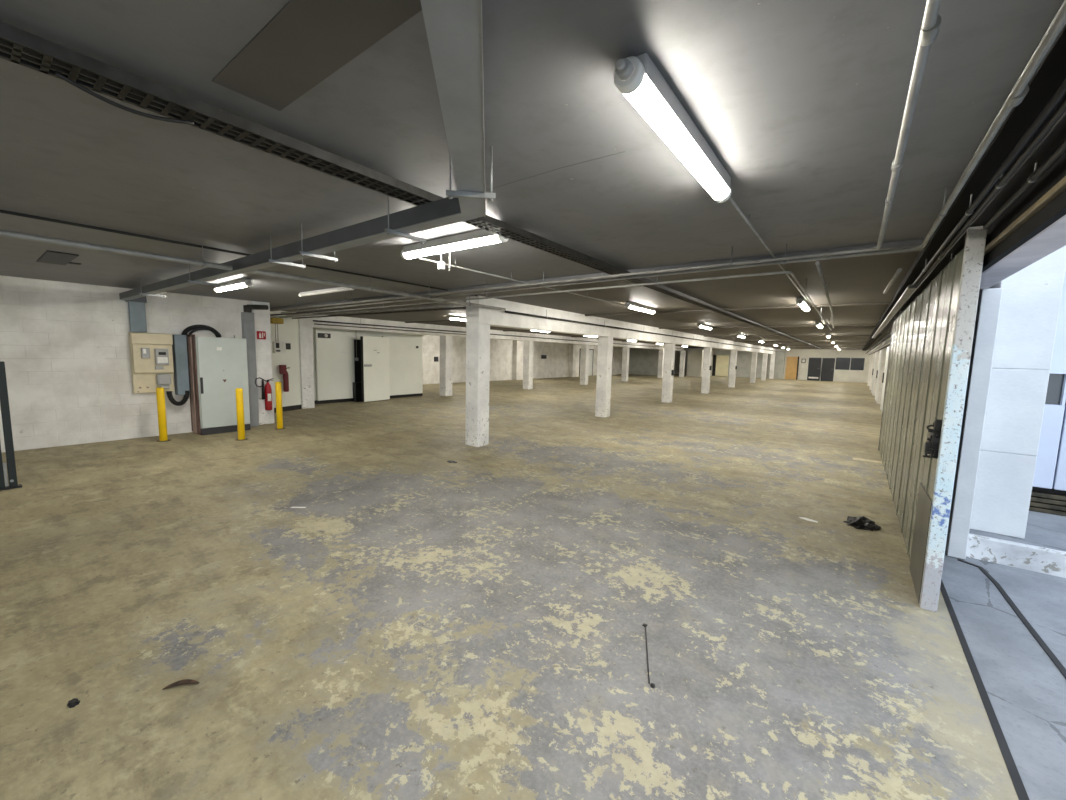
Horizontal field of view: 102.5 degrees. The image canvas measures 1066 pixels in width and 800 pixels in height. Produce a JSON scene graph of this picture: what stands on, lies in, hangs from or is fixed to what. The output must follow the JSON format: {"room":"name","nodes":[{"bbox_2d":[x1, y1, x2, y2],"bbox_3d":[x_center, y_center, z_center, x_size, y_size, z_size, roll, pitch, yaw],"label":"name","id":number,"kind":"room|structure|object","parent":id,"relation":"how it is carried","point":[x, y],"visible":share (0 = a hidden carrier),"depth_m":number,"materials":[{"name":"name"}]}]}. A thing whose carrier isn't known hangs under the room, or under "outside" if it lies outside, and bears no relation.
{"room":"parking garage","nodes":[
{"label":"parking garage","id":0,"kind":"room"},
{"bbox_2d":[0,275,251,451],"bbox_3d":[-9.193,-0.389,4.821,0.300,2.610,10.705,6,8,36],"label":"wall","id":1,"kind":"structure","parent":0,"point":[65,349],"depth_m":6.99,"materials":[{"name":"paint"}]},
{"bbox_2d":[125,296,146,331],"bbox_3d":[-6.883,-1.510,7.433,0.100,0.650,0.260,6,8,36],"label":"duct","id":2,"kind":"object","parent":1,"relation":"attached to","point":[136,307],"depth_m":7.42,"materials":[{"name":"metal"}]},
{"bbox_2d":[128,332,174,393],"bbox_3d":[-6.752,-0.655,7.606,0.246,1.060,0.560,6,8,36],"label":"panel","id":3,"kind":"object","parent":1,"relation":"attached to","point":[151,354],"visible":0.98,"depth_m":7.56,"materials":[{"name":"beige plastic"}]},
{"bbox_2d":[130,333,172,344],"bbox_3d":[-6.728,-1.078,7.550,0.100,0.195,0.560,6,8,36],"label":"hood","id":4,"kind":"object","parent":3,"relation":"attached to","point":[135,338],"depth_m":7.50,"materials":[{"name":"beige plastic"}]},
{"bbox_2d":[172,335,189,394],"bbox_3d":[-6.546,-0.651,7.947,0.170,1.110,0.180,6,8,36],"label":"duct","id":5,"kind":"object","parent":1,"relation":"attached to","point":[179,347],"visible":0.81,"depth_m":7.89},
{"bbox_2d":[166,391,189,405],"bbox_3d":[-6.556,-0.029,7.910,0.082,0.282,0.342,6,8,36],"label":"corrugated hose","id":6,"kind":"object","parent":5,"relation":"attached to","point":[184,400],"visible":1,"depth_m":7.88,"materials":[{"name":"plastic"}]},
{"bbox_2d":[241,305,268,426],"bbox_3d":[-5.783,-0.725,8.988,0.140,2.550,0.485,6,8,36],"label":"wall trunking","id":7,"kind":"structure","parent":1,"relation":"attached to","point":[247,317],"depth_m":8.83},
{"bbox_2d":[270,311,301,407],"bbox_3d":[-6.716,-0.996,11.025,0.780,2.610,1.450,6,8,36],"label":"wall","id":8,"kind":"structure","parent":0,"point":[288,332],"depth_m":11.32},
{"bbox_2d":[273,342,285,353],"bbox_3d":[-6.494,-1.341,10.959,0.076,0.300,0.280,6,8,36],"label":"panel","id":9,"kind":"object","parent":8,"relation":"attached to","point":[278,347],"visible":1,"depth_m":10.93,"materials":[{"name":"white plastic"}]},
{"bbox_2d":[270,303,437,315],"bbox_3d":[-4.188,-1.842,8.825,6.501,0.035,0.035,6,8,36],"label":"conduit pipe","id":10,"kind":"object","parent":8,"relation":"attached to","point":[413,303],"visible":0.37,"depth_m":8.79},
{"bbox_2d":[279,304,455,317],"bbox_3d":[-3.947,-1.870,9.144,6.501,0.035,0.035,6,8,36],"label":"conduit pipe","id":11,"kind":"object","parent":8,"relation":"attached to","point":[452,305],"visible":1,"depth_m":8.55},
{"bbox_2d":[422,335,622,383],"bbox_3d":[-0.069,-2.807,29.358,0.900,2.610,39.300,6,8,36],"label":"wall","id":12,"kind":"structure","parent":0,"point":[556,363],"depth_m":26.17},
{"bbox_2d":[512,340,523,379],"bbox_3d":[-0.890,-2.598,27.234,0.350,2.610,0.900,6,8,36],"label":"pilaster","id":13,"kind":"object","parent":12,"relation":"attached to","point":[517,359],"visible":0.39,"depth_m":26.95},
{"bbox_2d":[568,344,579,376],"bbox_3d":[3.131,-3.076,32.572,0.350,2.610,0.900,6,8,36],"label":"pilaster","id":14,"kind":"object","parent":12,"relation":"attached to","point":[573,348],"visible":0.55,"depth_m":32.31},
{"bbox_2d":[579,349,593,375],"bbox_3d":[4.296,-3.023,34.398,0.050,2.170,2.140,6,8,36],"label":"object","id":15,"kind":"object","parent":12,"relation":"attached to","point":[591,351],"visible":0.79,"depth_m":34.90,"materials":[{"name":"white paint"}]},
{"bbox_2d":[612,347,617,374],"bbox_3d":[7.091,-3.546,37.831,0.350,2.610,0.900,6,8,36],"label":"pilaster","id":16,"kind":"object","parent":12,"relation":"attached to","point":[615,349],"visible":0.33,"depth_m":37.71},
{"bbox_2d":[405,302,889,322],"bbox_3d":[-1.340,-2.285,12.088,17.700,0.040,0.080,6,8,36],"label":"ceiling beam","id":17,"kind":"structure","parent":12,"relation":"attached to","point":[876,303],"depth_m":8.15,"materials":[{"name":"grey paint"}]},
{"bbox_2d":[510,324,876,330],"bbox_3d":[1.631,-2.638,16.032,17.700,0.040,0.080,6,8,36],"label":"ceiling beam","id":18,"kind":"structure","parent":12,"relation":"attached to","point":[842,324],"depth_m":12.10,"materials":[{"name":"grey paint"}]},
{"bbox_2d":[622,341,866,341],"bbox_3d":[8.592,-3.466,25.274,17.700,0.040,0.080,6,8,36],"label":"trim","id":19,"kind":"structure","parent":12,"relation":"attached to","point":[622,341],"depth_m":21.91,"materials":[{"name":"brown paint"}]},
{"bbox_2d":[0,0,1063,349],"bbox_3d":[4.371,-3.123,19.648,19.500,0.300,51.000,6,8,36],"label":"ceiling","id":20,"kind":"structure","parent":0,"point":[802,103],"depth_m":2.03,"materials":[{"name":"paint"}]},
{"bbox_2d":[37,250,80,264],"bbox_3d":[-5.387,-1.624,4.906,1.000,0.032,0.335,6,8,36],"label":"ceiling hatch","id":21,"kind":"object","parent":20,"relation":"attached to","point":[52,257],"visible":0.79,"depth_m":4.83,"materials":[{"name":"grey metal"}]},
{"bbox_2d":[214,278,251,291],"bbox_3d":[-4.476,-1.698,6.356,1.340,0.113,0.096,6,8,36],"label":"lamp","id":22,"kind":"object","parent":20,"relation":"attached to","point":[244,282],"visible":0.93,"depth_m":6.21,"materials":[{"name":"white"}]},
{"bbox_2d":[215,283,246,291],"bbox_3d":[-4.476,-1.674,6.359,1.150,0.054,0.092,6,8,36],"label":"diffuser","id":23,"kind":"object","parent":22,"relation":"attached to","point":[225,286],"depth_m":6.34,"materials":[{"name":"white"}]},
{"bbox_2d":[0,209,476,295],"bbox_3d":[-3.360,-1.431,3.783,0.023,0.023,8.200,6,8,36],"label":"conduit pipe","id":24,"kind":"object","parent":20,"relation":"attached to","point":[1,211],"visible":1,"depth_m":3.84,"materials":[{"name":"grey metal"}]},
{"bbox_2d":[0,230,505,310],"bbox_3d":[-3.132,-1.360,4.057,0.058,0.189,8.901,6,8,36],"label":"conduit pipe","id":25,"kind":"object","parent":20,"relation":"attached to","point":[4,233],"visible":0.97,"depth_m":3.98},
{"bbox_2d":[268,234,305,268],"bbox_3d":[-2.151,-1.295,3.738,0.024,0.245,0.300,6,8,36],"label":"lamp","id":26,"kind":"object","parent":20,"relation":"hanging from","point":[271,260],"visible":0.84,"depth_m":3.71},
{"bbox_2d":[212,0,421,110],"bbox_3d":[-0.196,-1.078,0.974,2.250,0.014,0.230,6,8,36],"label":"ceiling panel","id":27,"kind":"object","parent":20,"relation":"attached to","point":[305,42],"depth_m":1.35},
{"bbox_2d":[299,223,337,261],"bbox_3d":[-1.711,-1.249,3.411,0.024,0.245,0.300,6,8,36],"label":"lamp","id":28,"kind":"object","parent":20,"relation":"hanging from","point":[302,252],"visible":0.84,"depth_m":3.38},
{"bbox_2d":[298,287,353,296],"bbox_3d":[-3.359,-1.746,6.892,1.760,0.068,0.058,6,8,36],"label":"lamp","id":29,"kind":"object","parent":20,"relation":"attached to","point":[337,289],"visible":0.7,"depth_m":6.83,"materials":[{"name":"grey plastic"}]},
{"bbox_2d":[385,195,425,243],"bbox_3d":[-0.815,-1.157,2.744,0.024,0.245,0.300,6,8,36],"label":"bracket","id":30,"kind":"object","parent":20,"relation":"hanging from","point":[388,231],"visible":0.75,"depth_m":2.72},
{"bbox_2d":[0,21,820,348],"bbox_3d":[7.779,-2.190,13.713,0.145,0.049,44.500,6,8,36],"label":"cable tray","id":31,"kind":"object","parent":20,"relation":"hanging from","point":[18,46],"visible":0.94,"depth_m":1.74,"materials":[{"name":"black metal"}]},
{"bbox_2d":[55,71,193,124],"bbox_3d":[-1.433,-1.050,1.525,0.014,0.049,0.364,6,8,36],"label":"loose cable","id":32,"kind":"object","parent":31,"relation":"hanging from","point":[57,74],"visible":1,"depth_m":1.50,"materials":[{"name":"black rubber"}]},
{"bbox_2d":[400,229,509,259],"bbox_3d":[-0.705,-1.316,3.627,1.340,0.113,0.096,6,8,36],"label":"lamp","id":33,"kind":"object","parent":20,"relation":"attached to","point":[481,237],"visible":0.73,"depth_m":3.55,"materials":[{"name":"white"}]},
{"bbox_2d":[403,235,499,258],"bbox_3d":[-0.706,-1.292,3.629,1.150,0.054,0.092,6,8,36],"label":"diffuser","id":34,"kind":"object","parent":33,"relation":"attached to","point":[469,241],"depth_m":3.57,"materials":[{"name":"white"}]},
{"bbox_2d":[446,146,495,201],"bbox_3d":[-0.289,-1.064,2.001,0.230,0.245,0.024,1,6,-6],"label":"bracket","id":35,"kind":"object","parent":20,"relation":"hanging from","point":[450,193],"visible":0.92,"depth_m":2.00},
{"bbox_2d":[119,0,485,299],"bbox_3d":[-2.664,-1.258,3.625,2.098,0.109,11.094,-4,8,-39],"label":"duct","id":36,"kind":"object","parent":35,"relation":"attached to","point":[453,27],"visible":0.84,"depth_m":1.65,"materials":[{"name":"metal"}]},
{"bbox_2d":[299,314,683,350],"bbox_3d":[3.290,-3.343,24.552,0.380,0.360,32.450,6,8,36],"label":"ceiling beam","id":37,"kind":"structure","parent":20,"relation":"attached to","point":[306,322],"depth_m":15.21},
{"bbox_2d":[313,320,680,348],"bbox_3d":[3.287,-3.357,24.146,0.063,0.184,31.100,6,8,36],"label":"conduit pipe","id":38,"kind":"object","parent":20,"relation":"hanging from","point":[313,320],"visible":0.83,"depth_m":15.03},
{"bbox_2d":[314,323,465,334],"bbox_3d":[-4.168,-2.304,14.166,0.027,0.027,6.100,6,8,36],"label":"conduit pipe","id":39,"kind":"object","parent":38,"relation":"hanging from","point":[314,323],"visible":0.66,"depth_m":13.43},
{"bbox_2d":[420,258,624,305],"bbox_3d":[0.283,-1.530,5.775,0.019,0.098,4.440,6,8,37],"label":"conduit pipe","id":40,"kind":"object","parent":20,"relation":"attached to","point":[420,258],"visible":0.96,"depth_m":4.99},
{"bbox_2d":[286,267,831,330],"bbox_3d":[0.992,-1.839,9.811,9.411,0.211,8.513,6,8,36],"label":"conduit pipe","id":41,"kind":"object","parent":20,"relation":"attached to","point":[778,272],"visible":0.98,"depth_m":4.79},
{"bbox_2d":[270,239,925,310],"bbox_3d":[-3.932,-1.970,8.646,17.700,0.055,0.240,6,8,36],"label":"conduit pipe","id":42,"kind":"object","parent":20,"relation":"attached to","point":[910,243],"depth_m":4.72,"materials":[{"name":"metal"}]},
{"bbox_2d":[274,0,940,310],"bbox_3d":[-3.575,-1.307,3.251,9.999,0.183,7.076,6,8,36],"label":"conduit pipe","id":43,"kind":"object","parent":20,"relation":"attached to","point":[931,22],"visible":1,"depth_m":1.76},
{"bbox_2d":[466,296,775,353],"bbox_3d":[10.057,-2.904,22.432,0.305,0.460,37.573,6,8,36],"label":"ceiling beam","id":44,"kind":"structure","parent":20,"relation":"attached to","point":[497,318],"depth_m":9.82,"materials":[{"name":"concrete"}]},
{"bbox_2d":[292,307,465,318],"bbox_3d":[-3.737,-1.895,9.423,6.501,0.035,0.035,6,8,36],"label":"conduit pipe","id":45,"kind":"object","parent":44,"relation":"attached to","point":[453,307],"visible":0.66,"depth_m":8.91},
{"bbox_2d":[505,310,772,350],"bbox_3d":[10.290,-2.982,22.387,0.048,0.184,36.553,6,8,36],"label":"conduit pipe","id":46,"kind":"object","parent":44,"relation":"attached to","point":[511,312],"visible":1,"depth_m":10.52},
{"bbox_2d":[625,302,655,313],"bbox_3d":[2.033,-1.725,8.041,0.096,0.113,1.340,6,8,36],"label":"lamp","id":47,"kind":"object","parent":20,"relation":"attached to","point":[631,305],"visible":0.99,"depth_m":7.90,"materials":[{"name":"white"}]},
{"bbox_2d":[629,306,654,313],"bbox_3d":[2.033,-1.701,8.044,0.092,0.054,1.150,6,8,36],"label":"diffuser","id":48,"kind":"object","parent":47,"relation":"attached to","point":[640,308],"depth_m":8.07,"materials":[{"name":"white"}]},
{"bbox_2d":[614,53,731,202],"bbox_3d":[0.668,-1.092,1.847,0.096,0.113,1.340,6,8,36],"label":"lamp","id":49,"kind":"object","parent":20,"relation":"attached to","point":[638,78],"visible":1,"depth_m":1.59,"materials":[{"name":"grey plastic"}]},
{"bbox_2d":[281,0,1065,312],"bbox_3d":[-3.435,-1.282,3.229,10.253,0.223,7.206,6,8,36],"label":"conduit pipe","id":50,"kind":"object","parent":20,"relation":"attached to","point":[1019,91],"visible":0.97,"depth_m":1.91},
{"bbox_2d":[729,197,806,300],"bbox_3d":[2.591,-1.343,4.392,0.019,0.065,5.100,6,8,36],"label":"conduit pipe","id":51,"kind":"object","parent":20,"relation":"attached to","point":[730,198],"visible":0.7,"depth_m":3.11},
{"bbox_2d":[796,297,809,311],"bbox_3d":[4.432,-1.557,7.003,0.096,0.113,1.340,6,8,36],"label":"lamp","id":52,"kind":"object","parent":20,"relation":"attached to","point":[800,301],"visible":1,"depth_m":6.70,"materials":[{"name":"white"}]},
{"bbox_2d":[815,261,833,327],"bbox_3d":[4.766,-1.490,6.833,0.064,0.182,8.382,6,8,35],"label":"conduit pipe","id":53,"kind":"object","parent":20,"relation":"attached to","point":[817,263],"visible":1,"depth_m":4.61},
{"bbox_2d":[862,24,1065,350],"bbox_3d":[11.235,-2.025,13.980,0.262,0.348,49.950,6,8,36],"label":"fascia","id":54,"kind":"object","parent":20,"relation":"attached to","point":[1051,73],"visible":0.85,"depth_m":1.91,"materials":[{"name":"black paint"}]},
{"bbox_2d":[872,285,917,337],"bbox_3d":[7.144,-1.525,8.728,0.070,0.035,11.300,6,8,36],"label":"channel","id":55,"kind":"object","parent":54,"relation":"attached to","point":[910,289],"visible":1,"depth_m":5.51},
{"bbox_2d":[879,112,1065,333],"bbox_3d":[3.341,-1.181,3.402,0.100,0.080,23.400,6,8,36],"label":"track","id":56,"kind":"object","parent":54,"relation":"attached to","point":[1056,136],"visible":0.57,"depth_m":2.09,"materials":[{"name":"metal"}]},
{"bbox_2d":[878,226,987,611],"bbox_3d":[4.618,-0.066,5.364,0.157,2.504,6.540,6,8,36],"label":"gate","id":57,"kind":"object","parent":56,"relation":"hanging from","point":[931,341],"visible":1,"depth_m":3.17,"materials":[{"name":"grey paint"}]},
{"bbox_2d":[912,79,1065,284],"bbox_3d":[2.305,-1.065,2.248,0.033,0.174,12.500,6,8,36],"label":"conduit pipe","id":58,"kind":"object","parent":54,"relation":"attached to","point":[1059,94],"visible":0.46,"depth_m":1.68,"materials":[{"name":"metal"}]},
{"bbox_2d":[916,98,1065,286],"bbox_3d":[1.583,-0.973,1.231,0.033,0.174,10.000,6,8,36],"label":"conduit pipe","id":59,"kind":"object","parent":54,"relation":"attached to","point":[1061,109],"visible":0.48,"depth_m":1.78,"materials":[{"name":"metal"}]},
{"bbox_2d":[983,140,1065,228],"bbox_3d":[0.634,-0.833,-0.176,0.038,0.177,6.600,6,8,36],"label":"conduit pipe","id":60,"kind":"object","parent":54,"relation":"attached to","point":[1061,149],"visible":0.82,"depth_m":1.80,"materials":[{"name":"metal"}]},
{"bbox_2d":[984,176,1065,255],"bbox_3d":[1.477,-0.765,0.890,0.027,0.030,17.100,6,8,36],"label":"strip","id":61,"kind":"object","parent":54,"relation":"attached to","point":[1060,186],"visible":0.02,"depth_m":1.95,"materials":[{"name":"metal"}]},
{"bbox_2d":[0,374,1065,799],"bbox_3d":[6.582,-0.043,18.258,25.200,0.200,51.000,6,8,36],"label":"floor","id":62,"kind":"structure","parent":0,"point":[427,626],"depth_m":2.71,"materials":[{"name":"concrete"}]},
{"bbox_2d":[0,361,21,490],"bbox_3d":[-6.377,0.325,4.141,0.110,1.470,1.740,6,8,36],"label":"barrier","id":63,"kind":"object","parent":62,"relation":"on","point":[4,400],"visible":1,"depth_m":4.78,"materials":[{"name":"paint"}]},
{"bbox_2d":[156,387,170,441],"bbox_3d":[-6.412,0.247,7.386,0.200,0.930,0.200,6,8,36],"label":"bollard","id":64,"kind":"object","parent":62,"relation":"on","point":[160,394],"visible":1,"depth_m":7.35,"materials":[{"name":"metal"}]},
{"bbox_2d":[162,679,198,689],"bbox_3d":[-1.716,1.383,2.092,0.151,0.019,0.033,-1,6,-18],"label":"dry leaf","id":65,"kind":"object","parent":62,"relation":"on","point":[184,681],"visible":1,"depth_m":2.09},
{"bbox_2d":[186,334,249,434],"bbox_3d":[-6.093,-0.322,8.303,0.525,1.880,0.835,6,8,36],"label":"tall cabinet","id":66,"kind":"object","parent":62,"relation":"on","point":[217,367],"visible":0.98,"depth_m":8.09,"materials":[{"name":"grey metal"}]},
{"bbox_2d":[181,325,220,337],"bbox_3d":[-6.315,-1.315,8.140,0.082,0.242,0.622,6,8,36],"label":"corrugated hose","id":67,"kind":"object","parent":66,"relation":"on","point":[185,331],"visible":0.98,"depth_m":8.10,"materials":[{"name":"plastic"}]},
{"bbox_2d":[235,388,247,440],"bbox_3d":[-5.226,0.251,7.636,0.200,0.925,0.200,6,8,36],"label":"bollard","id":68,"kind":"object","parent":62,"relation":"on","point":[239,391],"visible":1,"depth_m":7.60,"materials":[{"name":"metal"}]},
{"bbox_2d":[252,301,273,424],"bbox_3d":[-5.924,-0.788,9.261,0.420,2.610,0.340,6,8,36],"label":"pillar","id":69,"kind":"structure","parent":62,"relation":"on","point":[261,317],"depth_m":9.13,"materials":[{"name":"white paint"}]},
{"bbox_2d":[255,377,273,409],"bbox_3d":[-5.726,-0.133,9.107,0.167,0.711,0.380,6,8,36],"label":"fire extinguisher","id":70,"kind":"object","parent":69,"relation":"attached to","point":[266,391],"visible":1,"depth_m":9.10,"materials":[{"name":"red metal"}]},
{"bbox_2d":[275,382,284,429],"bbox_3d":[-5.202,0.111,8.759,0.200,0.965,0.200,6,8,36],"label":"bollard","id":71,"kind":"object","parent":62,"relation":"on","point":[278,389],"visible":1,"depth_m":8.72,"materials":[{"name":"metal"}]},
{"bbox_2d":[299,326,314,408],"bbox_3d":[-6.375,-0.901,11.900,0.400,2.250,0.340,6,8,36],"label":"pillar","id":72,"kind":"structure","parent":62,"relation":"on","point":[305,333],"depth_m":11.77,"materials":[{"name":"white paint"}]},
{"bbox_2d":[312,328,422,403],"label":"sliding door","id":73,"kind":"structure","parent":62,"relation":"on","point":[389,365],"depth_m":13.65,"materials":[{"name":"white metal"}]},
{"bbox_2d":[440,336,451,395],"bbox_3d":[-3.283,-1.282,16.138,0.340,2.250,0.340,6,8,36],"label":"pillar","id":74,"kind":"structure","parent":62,"relation":"on","point":[445,341],"depth_m":16.01,"materials":[{"name":"white paint"}]},
{"bbox_2d":[465,323,489,446],"bbox_3d":[-0.983,-0.260,7.595,0.300,2.150,0.300,6,8,36],"label":"pillar","id":75,"kind":"structure","parent":62,"relation":"on","point":[477,334],"depth_m":7.48,"materials":[{"name":"white paint"}]},
{"bbox_2d":[523,341,533,389],"bbox_3d":[-0.228,-1.629,20.045,0.340,2.250,0.340,6,8,36],"label":"pillar","id":76,"kind":"structure","parent":62,"relation":"on","point":[528,345],"depth_m":19.92,"materials":[{"name":"white paint"}]},
{"bbox_2d":[580,344,588,384],"bbox_3d":[2.900,-1.983,24.033,0.340,2.250,0.340,6,8,36],"label":"pillar","id":77,"kind":"structure","parent":62,"relation":"on","point":[584,366],"depth_m":23.90,"materials":[{"name":"white paint"}]},
{"bbox_2d":[595,337,612,417],"bbox_3d":[1.925,-0.618,11.572,0.300,2.150,0.300,6,8,36],"label":"pillar","id":78,"kind":"structure","parent":62,"relation":"on","point":[605,344],"depth_m":11.46,"materials":[{"name":"white paint"}]},
{"bbox_2d":[621,347,629,381],"bbox_3d":[6.094,-2.356,28.208,0.340,2.250,0.340,6,8,36],"label":"pillar","id":79,"kind":"structure","parent":62,"relation":"on","point":[625,354],"depth_m":28.08,"materials":[{"name":"white paint"}]},
{"bbox_2d":[657,349,663,377],"bbox_3d":[10.179,-2.880,33.996,0.340,2.250,0.340,6,8,36],"label":"pillar","id":80,"kind":"structure","parent":62,"relation":"on","point":[661,352],"depth_m":33.86,"materials":[{"name":"white paint"}]},
{"bbox_2d":[661,343,674,402],"bbox_3d":[4.968,-0.988,15.687,0.300,2.150,0.300,6,8,36],"label":"pillar","id":81,"kind":"structure","parent":62,"relation":"on","point":[669,349],"depth_m":15.57,"materials":[{"name":"white paint"}]},
{"bbox_2d":[679,351,685,376],"bbox_3d":[12.835,-3.112,36.744,0.340,2.250,0.340,6,8,36],"label":"pillar","id":82,"kind":"structure","parent":62,"relation":"on","point":[682,353],"depth_m":36.62,"materials":[{"name":"white paint"}]},
{"bbox_2d":[701,347,711,393],"bbox_3d":[8.136,-1.381,20.043,0.300,2.150,0.300,6,8,36],"label":"pillar","id":83,"kind":"structure","parent":62,"relation":"on","point":[707,356],"depth_m":19.93,"materials":[{"name":"white paint"}]},
{"bbox_2d":[728,350,737,387],"bbox_3d":[11.553,-1.801,24.712,0.300,2.150,0.300,6,8,36],"label":"pillar","id":84,"kind":"structure","parent":62,"relation":"on","point":[733,357],"depth_m":24.60,"materials":[{"name":"white paint"}]},
{"bbox_2d":[750,352,757,382],"bbox_3d":[15.503,-2.279,30.040,0.300,2.150,0.300,6,8,36],"label":"pillar","id":85,"kind":"structure","parent":62,"relation":"on","point":[754,354],"depth_m":29.92,"materials":[{"name":"white paint"}]},
{"bbox_2d":[761,353,767,380],"bbox_3d":[18.247,-2.609,33.717,0.300,2.150,0.300,6,8,36],"label":"pillar","id":86,"kind":"structure","parent":62,"relation":"on","point":[765,355],"depth_m":33.60,"materials":[{"name":"white paint"}]},
{"bbox_2d":[843,516,880,530],"bbox_3d":[3.346,1.228,4.347,0.309,0.086,0.336,6,8,36],"label":"rag","id":87,"kind":"object","parent":62,"relation":"on","point":[861,522],"visible":1,"depth_m":4.29,"materials":[{"name":"fabric"}]},
{"bbox_2d":[945,288,1002,558],"bbox_3d":[3.744,0.219,3.663,0.114,2.260,0.300,6,8,36],"label":"trim","id":88,"kind":"structure","parent":62,"relation":"on","point":[989,300],"depth_m":3.55,"materials":[{"name":"paint"}]},
{"bbox_2d":[940,579,1028,799],"bbox_3d":[1.656,1.564,1.341,0.032,0.022,5.900,6,8,36],"label":"trim","id":89,"kind":"structure","parent":62,"relation":"on","point":[1016,779],"depth_m":2.06,"materials":[{"name":"paint"}]},
{"bbox_2d":[957,559,1065,678],"bbox_3d":[2.289,1.558,1.546,0.164,0.022,4.990,5,7,34],"label":"trim","id":90,"kind":"structure","parent":62,"relation":"on","point":[1017,611],"depth_m":2.75,"materials":[{"name":"paint"}]},
{"bbox_2d":[628,348,658,374],"bbox_3d":[10.141,-3.638,39.353,3.400,2.610,0.200,6,8,36],"label":"wall partition","id":91,"kind":"structure","parent":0,"point":[642,361],"depth_m":39.24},
{"bbox_2d":[686,350,713,376],"bbox_3d":[15.496,-3.394,39.484,1.250,2.350,4.000,6,8,36],"label":"wall","id":92,"kind":"structure","parent":0,"point":[695,357],"depth_m":37.88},
{"bbox_2d":[712,355,728,375],"bbox_3d":[17.530,-3.226,40.013,1.400,1.960,0.100,6,8,36],"label":"door","id":93,"kind":"structure","parent":92,"relation":"in","point":[720,362],"depth_m":40.00,"materials":[{"name":"beige wood"}]},
{"bbox_2d":[715,350,784,378],"bbox_3d":[19.506,-3.275,38.796,5.700,2.450,0.300,6,8,36],"label":"wall","id":94,"kind":"structure","parent":0,"point":[744,358],"depth_m":38.32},
{"bbox_2d":[674,348,870,382],"bbox_3d":[19.108,-3.436,39.458,19.450,2.610,0.300,6,8,36],"label":"wall","id":95,"kind":"structure","parent":0,"point":[840,375],"depth_m":35.47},
{"bbox_2d":[785,356,798,379],"bbox_3d":[22.294,-2.758,36.799,0.920,1.980,0.110,6,8,36],"label":"wooden door","id":96,"kind":"structure","parent":95,"relation":"in","point":[792,363],"depth_m":36.79,"materials":[{"name":"brown wood"}]},
{"bbox_2d":[806,357,821,380],"bbox_3d":[23.610,-2.619,35.889,0.990,1.960,0.140,6,8,36],"label":"door","id":97,"kind":"structure","parent":95,"relation":"in","point":[814,366],"depth_m":35.88,"materials":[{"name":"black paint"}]},
{"bbox_2d":[820,357,835,380],"bbox_3d":[24.362,-2.542,35.330,0.970,1.960,0.140,6,8,36],"label":"door","id":98,"kind":"structure","parent":95,"relation":"in","point":[828,363],"depth_m":35.31,"materials":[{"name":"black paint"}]},
{"bbox_2d":[835,357,850,370],"bbox_3d":[25.153,-2.946,34.724,1.030,1.070,0.080,6,8,36],"label":"window","id":99,"kind":"structure","parent":95,"relation":"in","point":[842,363],"depth_m":34.70,"materials":[{"name":"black glass"}]},
{"bbox_2d":[850,357,864,370],"bbox_3d":[25.917,-2.866,34.156,0.940,1.070,0.080,6,8,36],"label":"window","id":100,"kind":"structure","parent":95,"relation":"in","point":[857,363],"depth_m":34.13,"materials":[{"name":"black glass"}]},
{"bbox_2d":[867,287,1009,403],"bbox_3d":[15.514,-1.316,18.916,0.410,2.610,37.450,6,8,36],"label":"wall","id":101,"kind":"structure","parent":0,"point":[872,357],"depth_m":20.92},
{"bbox_2d":[875,350,881,401],"bbox_3d":[14.797,-1.066,18.255,0.170,2.180,1.800,6,8,36],"label":"door","id":102,"kind":"structure","parent":101,"relation":"in","point":[880,355],"depth_m":18.15,"materials":[{"name":"white paint"}]},
{"bbox_2d":[880,346,889,411],"bbox_3d":[11.676,-0.695,14.112,0.170,2.180,1.800,6,8,36],"label":"door","id":103,"kind":"structure","parent":101,"relation":"in","point":[888,347],"depth_m":14.26,"materials":[{"name":"white paint"}]},
{"bbox_2d":[979,215,1065,290],"bbox_3d":[1.644,-0.846,0.882,0.180,0.350,17.500,6,8,36],"label":"trim","id":104,"kind":"structure","parent":101,"relation":"attached to","point":[1052,238],"depth_m":2.34,"materials":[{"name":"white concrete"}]},
{"bbox_2d":[969,511,1065,551],"bbox_3d":[6.592,1.556,2.504,6.180,0.383,1.320,6,8,36],"label":"platform","id":105,"kind":"object","parent":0,"point":[1045,530],"depth_m":3.77,"materials":[{"name":"grey concrete"}]},
{"bbox_2d":[966,533,1065,577],"bbox_3d":[6.205,1.558,1.917,6.100,0.286,0.080,6,8,36],"label":"trim","id":106,"kind":"structure","parent":105,"relation":"attached to","point":[999,551],"depth_m":3.52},
{"bbox_2d":[970,245,1065,538],"bbox_3d":[4.194,-0.651,3.686,0.346,3.638,0.340,6,8,36],"label":"wall","id":107,"kind":"structure","parent":105,"relation":"on","point":[1031,296],"depth_m":3.61,"materials":[{"name":"paint"}]},
{"bbox_2d":[1029,506,1065,515],"bbox_3d":[7.181,1.297,3.067,5.950,0.038,0.480,6,8,36],"label":"board","id":108,"kind":"object","parent":105,"relation":"on","point":[1031,508],"visible":0.02,"depth_m":4.29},
{"bbox_2d":[1030,501,1065,510],"bbox_3d":[7.185,1.247,3.066,5.950,0.038,0.470,6,8,36],"label":"board","id":109,"kind":"object","parent":108,"relation":"on","point":[1032,503],"visible":0.02,"depth_m":4.29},
{"bbox_2d":[1030,496,1065,505],"bbox_3d":[7.189,1.197,3.064,5.950,0.038,0.460,6,8,36],"label":"board","id":110,"kind":"object","parent":109,"relation":"on","point":[1033,498],"visible":0.02,"depth_m":4.29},
{"bbox_2d":[1031,490,1065,500],"bbox_3d":[7.193,1.147,3.063,5.950,0.038,0.450,6,8,36],"label":"board","id":111,"kind":"object","parent":110,"relation":"on","point":[1050,495],"visible":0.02,"depth_m":4.30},
{"bbox_2d":[1032,269,1065,494],"bbox_3d":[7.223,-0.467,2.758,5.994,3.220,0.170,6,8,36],"label":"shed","id":112,"kind":"object","parent":111,"relation":"on","point":[1050,468],"visible":0.2,"depth_m":4.27,"materials":[{"name":"metal"}]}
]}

